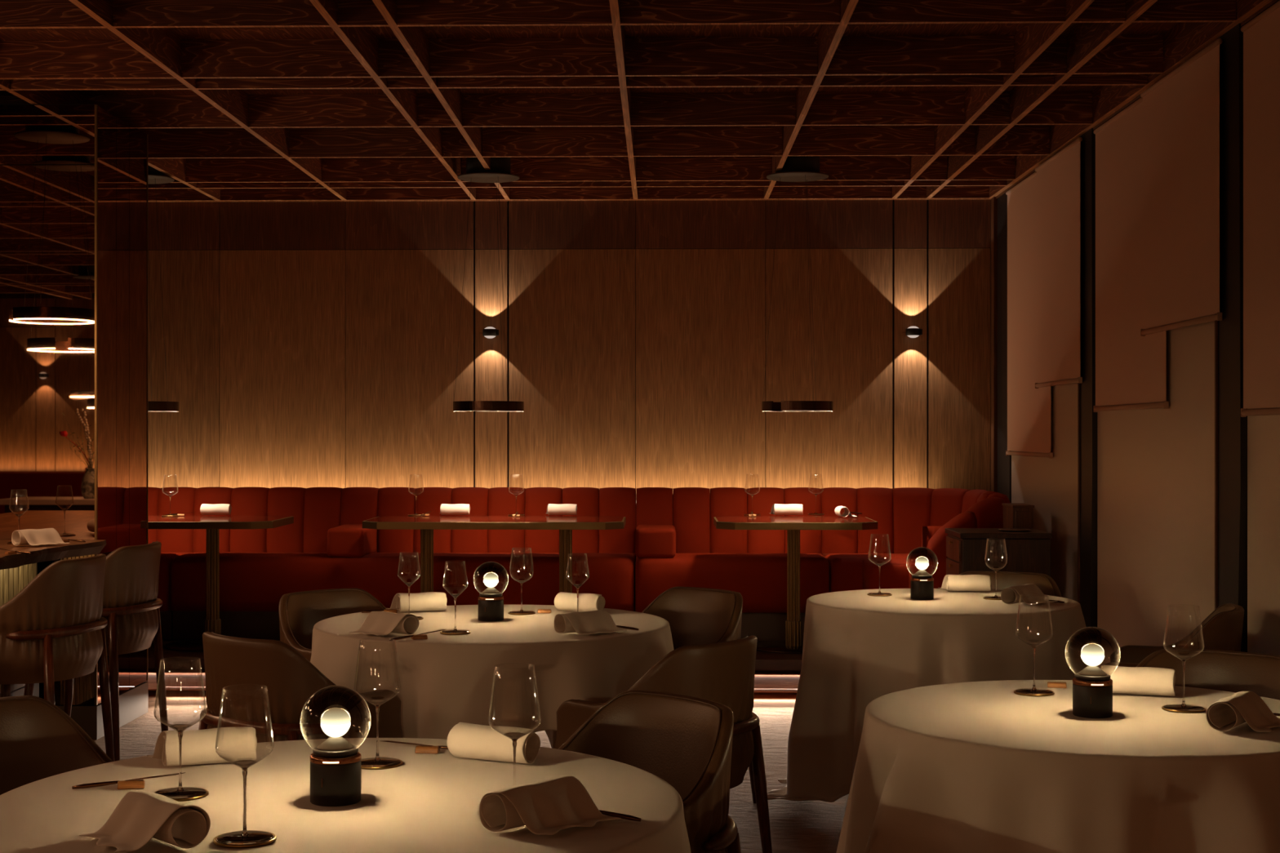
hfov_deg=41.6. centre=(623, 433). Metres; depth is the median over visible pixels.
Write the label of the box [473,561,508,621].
globe lamp
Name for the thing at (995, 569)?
bowl
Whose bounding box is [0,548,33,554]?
table knife
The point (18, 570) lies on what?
bar counter
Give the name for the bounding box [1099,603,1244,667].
dining chair
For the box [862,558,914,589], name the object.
cushion
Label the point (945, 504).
cushion
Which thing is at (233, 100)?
ceiling
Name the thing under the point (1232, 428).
window frame
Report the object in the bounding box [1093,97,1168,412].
roller blind
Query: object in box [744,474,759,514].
wine glass
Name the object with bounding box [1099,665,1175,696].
napkin
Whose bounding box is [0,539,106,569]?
countertop
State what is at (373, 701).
bowl
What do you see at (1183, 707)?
wine glass
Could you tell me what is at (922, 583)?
globe lamp
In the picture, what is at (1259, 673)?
dining chair
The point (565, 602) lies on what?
napkin
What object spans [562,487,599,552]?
cushion
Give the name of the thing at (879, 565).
wine glass
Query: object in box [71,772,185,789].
table knife
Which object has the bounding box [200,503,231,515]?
napkin
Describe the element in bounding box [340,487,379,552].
cushion
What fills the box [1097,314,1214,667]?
window
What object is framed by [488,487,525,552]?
cushion
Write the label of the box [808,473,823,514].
wine glass
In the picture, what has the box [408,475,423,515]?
wine glass
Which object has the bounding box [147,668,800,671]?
trim
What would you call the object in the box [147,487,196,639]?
banquette
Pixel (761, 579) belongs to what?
seat cushion
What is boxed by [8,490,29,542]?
wine glass
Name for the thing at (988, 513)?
cushion
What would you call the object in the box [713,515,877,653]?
table
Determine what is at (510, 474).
wine glass
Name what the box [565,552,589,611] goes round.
wine glass
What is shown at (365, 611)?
table knife
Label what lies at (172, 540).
cushion
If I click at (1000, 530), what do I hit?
serving tray
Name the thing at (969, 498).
cushion
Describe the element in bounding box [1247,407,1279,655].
window
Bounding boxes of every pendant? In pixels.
[147,164,178,412]
[453,157,524,412]
[761,155,833,411]
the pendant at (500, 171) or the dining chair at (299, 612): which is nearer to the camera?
the dining chair at (299, 612)
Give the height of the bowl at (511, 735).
0.133 m
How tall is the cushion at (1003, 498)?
0.762 m
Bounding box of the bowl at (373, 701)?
[353,637,400,704]
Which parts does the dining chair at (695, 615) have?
backrest, leg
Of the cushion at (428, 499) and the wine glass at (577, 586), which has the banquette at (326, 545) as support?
the cushion at (428, 499)
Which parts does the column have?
mirror panel, mirror panel, corner trim, mirror panel, mirror panel, mirror panel, mirror panel, mirror panel, mirror panel, edge trim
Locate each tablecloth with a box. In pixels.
[0,737,691,852]
[310,604,673,748]
[767,588,1088,802]
[835,680,1279,852]
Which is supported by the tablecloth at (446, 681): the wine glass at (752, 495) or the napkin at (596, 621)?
the napkin at (596, 621)
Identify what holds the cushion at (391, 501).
on the banquette at (326, 545)
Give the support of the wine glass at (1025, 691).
on the coaster at (1015, 691)
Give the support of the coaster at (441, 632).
on the tablecloth at (446, 681)
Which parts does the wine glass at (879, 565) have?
stem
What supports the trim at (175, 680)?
on the floor
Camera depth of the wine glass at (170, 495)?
10.07 m
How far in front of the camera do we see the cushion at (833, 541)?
10.49 m
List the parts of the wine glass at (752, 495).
stem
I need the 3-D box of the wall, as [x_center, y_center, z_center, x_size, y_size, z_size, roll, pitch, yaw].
[-3.205,-0.200,11.034,12.100,3.200,0.120,0,0,1]
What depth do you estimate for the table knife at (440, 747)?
3.47 m
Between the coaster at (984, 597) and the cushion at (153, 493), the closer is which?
the coaster at (984, 597)
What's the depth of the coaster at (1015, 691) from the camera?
4.23 m
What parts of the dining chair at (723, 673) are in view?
backrest, leg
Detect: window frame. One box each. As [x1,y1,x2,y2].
[1079,128,1097,626]
[1216,23,1247,652]
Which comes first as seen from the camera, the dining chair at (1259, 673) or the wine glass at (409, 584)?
the dining chair at (1259, 673)
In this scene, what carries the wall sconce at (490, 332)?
attached to the wall
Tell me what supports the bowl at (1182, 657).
on the wine glass at (1183, 707)
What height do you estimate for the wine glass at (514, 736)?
0.243 m
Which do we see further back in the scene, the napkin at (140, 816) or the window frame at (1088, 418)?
the window frame at (1088, 418)
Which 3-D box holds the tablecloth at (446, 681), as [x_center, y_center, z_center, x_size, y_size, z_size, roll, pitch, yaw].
[-0.463,0.965,5.893,1.295,0.614,1.315,0,0,-12]
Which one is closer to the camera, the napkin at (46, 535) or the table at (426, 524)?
the napkin at (46, 535)
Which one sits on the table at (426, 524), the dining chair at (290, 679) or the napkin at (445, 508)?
the napkin at (445, 508)
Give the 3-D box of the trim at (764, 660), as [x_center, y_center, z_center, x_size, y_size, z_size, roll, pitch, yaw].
[-3.452,1.268,10.259,11.640,0.057,1.840,0,0,1]
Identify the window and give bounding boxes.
[1011,377,1077,601]
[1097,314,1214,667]
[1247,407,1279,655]
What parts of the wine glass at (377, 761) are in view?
stem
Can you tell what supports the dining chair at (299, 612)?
on the floor
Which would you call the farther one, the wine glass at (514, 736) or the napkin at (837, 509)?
the napkin at (837, 509)
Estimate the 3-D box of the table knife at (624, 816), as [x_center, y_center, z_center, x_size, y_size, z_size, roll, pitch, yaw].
[-0.064,0.644,2.893,0.203,0.024,0.014,0,0,23]
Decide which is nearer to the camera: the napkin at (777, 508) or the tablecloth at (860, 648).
the tablecloth at (860, 648)
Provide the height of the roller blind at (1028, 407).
1.627 m
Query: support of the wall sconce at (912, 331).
attached to the wall
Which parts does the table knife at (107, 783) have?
handle, blade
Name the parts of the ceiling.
panel, panel, panel, panel, panel, panel, panel, panel, panel, panel, panel, panel, edge trim, panel, panel, panel, panel, panel, panel, panel, panel, edge trim, panel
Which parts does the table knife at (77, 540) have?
handle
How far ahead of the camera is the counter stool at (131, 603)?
6.87 m
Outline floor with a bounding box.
[93,690,848,852]
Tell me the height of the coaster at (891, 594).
0.005 m
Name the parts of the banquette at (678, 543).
armrest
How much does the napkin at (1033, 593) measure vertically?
0.068 m
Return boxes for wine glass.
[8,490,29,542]
[153,656,206,798]
[162,474,177,515]
[215,684,274,844]
[353,637,400,766]
[397,554,422,618]
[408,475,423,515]
[441,560,469,633]
[488,662,541,785]
[508,474,524,515]
[509,546,533,613]
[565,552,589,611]
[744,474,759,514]
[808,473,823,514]
[867,536,891,595]
[984,538,1007,598]
[1015,594,1053,694]
[1163,604,1204,711]
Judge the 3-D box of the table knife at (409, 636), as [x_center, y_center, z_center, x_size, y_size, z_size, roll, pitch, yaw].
[-0.657,0.644,5.393,0.203,0.024,0.014,0,0,-34]
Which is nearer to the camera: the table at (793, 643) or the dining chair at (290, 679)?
the dining chair at (290, 679)
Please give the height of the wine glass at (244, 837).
0.243 m
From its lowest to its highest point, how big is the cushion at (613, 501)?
0.762 m
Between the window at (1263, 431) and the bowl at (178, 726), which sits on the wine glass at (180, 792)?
the bowl at (178, 726)
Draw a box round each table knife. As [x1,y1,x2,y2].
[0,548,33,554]
[61,537,85,542]
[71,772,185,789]
[361,608,398,613]
[379,740,448,749]
[389,629,444,640]
[599,809,641,821]
[616,625,639,630]
[1048,600,1064,603]
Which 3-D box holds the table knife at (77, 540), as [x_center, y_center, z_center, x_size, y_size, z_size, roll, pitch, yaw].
[-2.486,0.470,7.502,0.203,0.024,0.014,0,0,13]
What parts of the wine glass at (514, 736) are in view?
stem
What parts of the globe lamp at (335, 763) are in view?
glass globe, opal bulb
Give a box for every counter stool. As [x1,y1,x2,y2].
[0,553,114,761]
[23,541,168,761]
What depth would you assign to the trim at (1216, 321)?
6.44 m
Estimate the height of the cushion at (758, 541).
0.762 m
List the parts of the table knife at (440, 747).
blade, handle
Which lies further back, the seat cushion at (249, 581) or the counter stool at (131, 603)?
the seat cushion at (249, 581)
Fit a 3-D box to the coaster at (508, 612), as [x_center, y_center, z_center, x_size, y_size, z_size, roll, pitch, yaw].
[-0.374,0.655,6.162,0.100,0.005,0.100,0,0,1]
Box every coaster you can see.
[154,787,208,801]
[213,830,276,848]
[360,757,403,769]
[440,630,470,635]
[507,611,535,614]
[866,593,892,595]
[982,596,1001,599]
[1013,688,1054,696]
[1161,704,1205,713]
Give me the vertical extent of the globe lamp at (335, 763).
0.206 m
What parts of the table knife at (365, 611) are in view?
handle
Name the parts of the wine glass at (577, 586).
stem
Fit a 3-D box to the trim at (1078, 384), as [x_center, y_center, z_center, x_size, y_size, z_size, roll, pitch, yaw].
[2.312,-0.050,8.569,0.008,2.900,0.016,0,0,1]
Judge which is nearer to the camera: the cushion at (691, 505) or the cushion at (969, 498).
the cushion at (969, 498)
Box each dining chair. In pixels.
[0,695,113,795]
[198,631,403,742]
[278,587,386,662]
[555,635,772,852]
[557,689,741,852]
[641,586,755,803]
[959,571,1062,597]
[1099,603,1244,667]
[1136,648,1279,700]
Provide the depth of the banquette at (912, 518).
10.37 m
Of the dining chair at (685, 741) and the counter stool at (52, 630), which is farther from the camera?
the counter stool at (52, 630)
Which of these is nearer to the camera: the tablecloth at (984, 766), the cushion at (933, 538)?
the tablecloth at (984, 766)
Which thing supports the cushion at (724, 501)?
on the banquette at (678, 543)
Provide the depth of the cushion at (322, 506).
10.56 m
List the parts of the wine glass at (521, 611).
stem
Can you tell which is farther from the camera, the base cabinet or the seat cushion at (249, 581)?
the seat cushion at (249, 581)
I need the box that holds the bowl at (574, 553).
[565,552,589,584]
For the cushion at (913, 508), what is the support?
on the banquette at (912, 518)
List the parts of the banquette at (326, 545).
armrest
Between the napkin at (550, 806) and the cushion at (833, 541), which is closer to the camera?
the napkin at (550, 806)
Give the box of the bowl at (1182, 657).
[1163,604,1204,660]
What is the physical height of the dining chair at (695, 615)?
0.795 m
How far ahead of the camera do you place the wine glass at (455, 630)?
5.55 m
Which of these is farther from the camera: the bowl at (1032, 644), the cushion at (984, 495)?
the cushion at (984, 495)
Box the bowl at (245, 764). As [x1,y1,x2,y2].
[215,684,274,769]
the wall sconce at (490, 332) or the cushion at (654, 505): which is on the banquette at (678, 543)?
the cushion at (654, 505)
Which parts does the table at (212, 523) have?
plate, leg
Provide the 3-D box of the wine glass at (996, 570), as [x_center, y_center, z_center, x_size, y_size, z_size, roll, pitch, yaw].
[1.480,0.535,6.710,0.090,0.235,0.090,0,0,32]
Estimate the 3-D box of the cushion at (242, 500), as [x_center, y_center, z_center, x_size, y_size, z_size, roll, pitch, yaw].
[-2.354,0.719,10.636,0.228,0.762,0.178,0,0,1]
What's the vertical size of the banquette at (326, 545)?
0.901 m
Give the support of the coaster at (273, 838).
on the tablecloth at (430, 802)
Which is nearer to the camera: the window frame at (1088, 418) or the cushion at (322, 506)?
the window frame at (1088, 418)
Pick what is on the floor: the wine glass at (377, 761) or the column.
the column
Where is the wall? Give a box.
[147,199,990,493]
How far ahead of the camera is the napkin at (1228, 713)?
3.75 m
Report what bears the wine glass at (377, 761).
on the coaster at (401, 762)
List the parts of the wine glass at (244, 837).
stem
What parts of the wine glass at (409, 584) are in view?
stem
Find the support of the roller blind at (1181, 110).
hanging from the ceiling
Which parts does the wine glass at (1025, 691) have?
stem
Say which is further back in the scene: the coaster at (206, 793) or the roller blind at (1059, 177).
the roller blind at (1059, 177)
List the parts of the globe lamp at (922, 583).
opal bulb, glass globe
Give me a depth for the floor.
6.93 m
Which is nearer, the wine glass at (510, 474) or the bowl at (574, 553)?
the bowl at (574, 553)
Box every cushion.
[147,487,160,543]
[156,487,196,552]
[156,552,190,611]
[169,552,635,611]
[192,487,233,552]
[229,487,270,552]
[266,487,306,552]
[303,487,342,552]
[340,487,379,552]
[377,487,415,552]
[413,487,452,552]
[450,487,488,552]
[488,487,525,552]
[524,487,562,552]
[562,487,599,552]
[599,487,635,561]
[635,487,672,528]
[635,553,829,613]
[673,487,710,553]
[710,487,746,553]
[746,487,784,553]
[783,487,822,554]
[820,487,857,555]
[822,553,908,592]
[856,487,893,553]
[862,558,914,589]
[891,487,934,553]
[921,511,976,588]
[929,488,970,526]
[960,488,987,513]
[964,497,1004,528]
[977,490,995,502]
[987,492,1010,502]
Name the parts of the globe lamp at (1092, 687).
opal bulb, glass globe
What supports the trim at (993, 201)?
attached to the wall
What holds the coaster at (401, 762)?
on the tablecloth at (430, 802)
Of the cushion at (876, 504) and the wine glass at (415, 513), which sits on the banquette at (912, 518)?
the cushion at (876, 504)
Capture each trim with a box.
[146,670,800,692]
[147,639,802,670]
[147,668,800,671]
[990,196,997,492]
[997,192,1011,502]
[1077,382,1079,603]
[1214,313,1217,609]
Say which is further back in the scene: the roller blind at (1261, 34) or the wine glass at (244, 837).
the roller blind at (1261, 34)
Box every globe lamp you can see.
[300,685,370,806]
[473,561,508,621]
[906,546,937,599]
[1065,626,1120,718]
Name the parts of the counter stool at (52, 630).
leg, leg, backrest, leg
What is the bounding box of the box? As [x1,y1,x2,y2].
[1001,502,1034,528]
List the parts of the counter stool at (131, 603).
leg, leg, leg, backrest, leg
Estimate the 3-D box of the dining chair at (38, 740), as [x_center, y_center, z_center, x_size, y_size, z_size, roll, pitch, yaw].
[-1.298,1.004,3.662,0.538,0.795,0.568,0,0,33]
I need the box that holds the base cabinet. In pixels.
[945,528,1052,576]
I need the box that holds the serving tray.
[998,528,1031,531]
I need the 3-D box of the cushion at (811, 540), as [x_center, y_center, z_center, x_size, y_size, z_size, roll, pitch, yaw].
[1.117,0.719,10.559,0.228,0.762,0.178,0,0,1]
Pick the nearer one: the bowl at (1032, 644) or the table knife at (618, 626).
the bowl at (1032, 644)
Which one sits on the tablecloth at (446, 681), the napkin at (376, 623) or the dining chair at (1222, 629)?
the napkin at (376, 623)
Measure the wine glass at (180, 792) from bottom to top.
0.243 m
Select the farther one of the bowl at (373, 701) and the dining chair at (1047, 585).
the dining chair at (1047, 585)
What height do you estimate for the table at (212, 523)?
0.744 m
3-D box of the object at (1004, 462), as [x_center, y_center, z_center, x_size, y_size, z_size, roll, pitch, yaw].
[2.438,-0.065,10.624,0.120,2.930,0.509,0,0,1]
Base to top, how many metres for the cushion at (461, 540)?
0.762 m
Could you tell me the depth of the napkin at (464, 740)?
3.35 m
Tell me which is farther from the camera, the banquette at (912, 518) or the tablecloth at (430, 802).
the banquette at (912, 518)
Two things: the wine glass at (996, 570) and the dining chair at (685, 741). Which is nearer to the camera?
the dining chair at (685, 741)
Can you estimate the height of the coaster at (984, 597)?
0.005 m
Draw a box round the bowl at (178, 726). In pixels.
[153,656,206,729]
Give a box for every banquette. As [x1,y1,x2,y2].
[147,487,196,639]
[169,487,635,639]
[635,487,829,641]
[820,487,1010,592]
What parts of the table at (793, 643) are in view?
plate, leg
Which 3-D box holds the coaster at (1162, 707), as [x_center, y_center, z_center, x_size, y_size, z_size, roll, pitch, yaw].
[1.333,0.655,4.015,0.100,0.005,0.100,0,0,1]
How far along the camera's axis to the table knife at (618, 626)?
5.63 m
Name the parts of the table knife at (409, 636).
handle, blade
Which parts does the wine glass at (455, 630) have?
stem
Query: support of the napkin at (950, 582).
on the tablecloth at (860, 648)
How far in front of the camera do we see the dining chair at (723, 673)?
4.94 m
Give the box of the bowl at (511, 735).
[488,662,541,737]
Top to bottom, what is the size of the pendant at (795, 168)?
1.543 m
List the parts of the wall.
wall panel, wall panel, wall panel, wall panel, wall panel, wall panel, wall panel, wall panel, wall panel, wall panel, wall panel, wall panel, wall panel, wall panel, wall panel, wall panel, wall panel, wall panel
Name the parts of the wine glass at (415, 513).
stem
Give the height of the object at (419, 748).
0.014 m
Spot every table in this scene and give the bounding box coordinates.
[147,515,293,652]
[362,515,626,592]
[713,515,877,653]
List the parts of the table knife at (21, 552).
handle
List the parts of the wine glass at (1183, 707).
stem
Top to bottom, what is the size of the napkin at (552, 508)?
0.067 m
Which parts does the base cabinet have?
drawer, drawer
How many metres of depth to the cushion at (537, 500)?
10.53 m
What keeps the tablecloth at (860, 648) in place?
on the round table
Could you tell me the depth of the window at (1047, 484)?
9.12 m
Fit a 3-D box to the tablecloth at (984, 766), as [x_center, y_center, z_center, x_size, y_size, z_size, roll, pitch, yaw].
[1.111,1.026,3.958,1.359,0.736,1.343,0,0,21]
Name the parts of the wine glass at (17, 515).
stem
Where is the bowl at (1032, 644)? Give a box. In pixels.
[1015,594,1053,646]
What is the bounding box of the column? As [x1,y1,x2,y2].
[0,103,148,739]
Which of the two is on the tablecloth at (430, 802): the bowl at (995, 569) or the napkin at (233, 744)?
the napkin at (233, 744)
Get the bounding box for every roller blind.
[1005,171,1053,458]
[1035,137,1082,388]
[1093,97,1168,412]
[1140,38,1222,336]
[1240,0,1279,417]
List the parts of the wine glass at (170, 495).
stem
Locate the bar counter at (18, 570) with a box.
[0,539,106,697]
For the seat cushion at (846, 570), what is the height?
0.328 m
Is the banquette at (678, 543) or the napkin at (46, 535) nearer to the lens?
the napkin at (46, 535)
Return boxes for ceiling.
[0,0,1279,202]
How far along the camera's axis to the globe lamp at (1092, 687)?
3.90 m
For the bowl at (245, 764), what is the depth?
2.72 m
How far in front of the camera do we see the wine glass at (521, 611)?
6.16 m
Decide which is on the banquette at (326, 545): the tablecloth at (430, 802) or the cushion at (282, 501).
the cushion at (282, 501)
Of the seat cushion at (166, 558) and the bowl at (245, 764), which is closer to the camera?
the bowl at (245, 764)
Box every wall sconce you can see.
[482,326,498,338]
[906,326,922,337]
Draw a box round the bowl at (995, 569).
[984,538,1007,570]
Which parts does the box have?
door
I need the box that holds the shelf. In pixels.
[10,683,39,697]
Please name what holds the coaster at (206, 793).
on the tablecloth at (430, 802)
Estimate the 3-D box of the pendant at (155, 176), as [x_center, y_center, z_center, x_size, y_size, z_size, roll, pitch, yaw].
[-2.804,-0.897,9.824,0.407,1.543,0.410,0,0,32]
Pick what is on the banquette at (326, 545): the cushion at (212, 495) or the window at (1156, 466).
the cushion at (212, 495)
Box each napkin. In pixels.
[11,528,70,545]
[79,790,210,852]
[146,726,257,766]
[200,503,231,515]
[349,611,419,635]
[385,591,447,612]
[440,503,470,515]
[446,722,540,764]
[479,775,621,835]
[546,503,577,515]
[554,591,605,611]
[554,609,626,635]
[770,503,803,515]
[834,506,857,517]
[939,574,991,591]
[1000,583,1057,604]
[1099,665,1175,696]
[1206,691,1279,732]
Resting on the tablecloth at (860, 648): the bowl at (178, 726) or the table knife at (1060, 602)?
the table knife at (1060, 602)

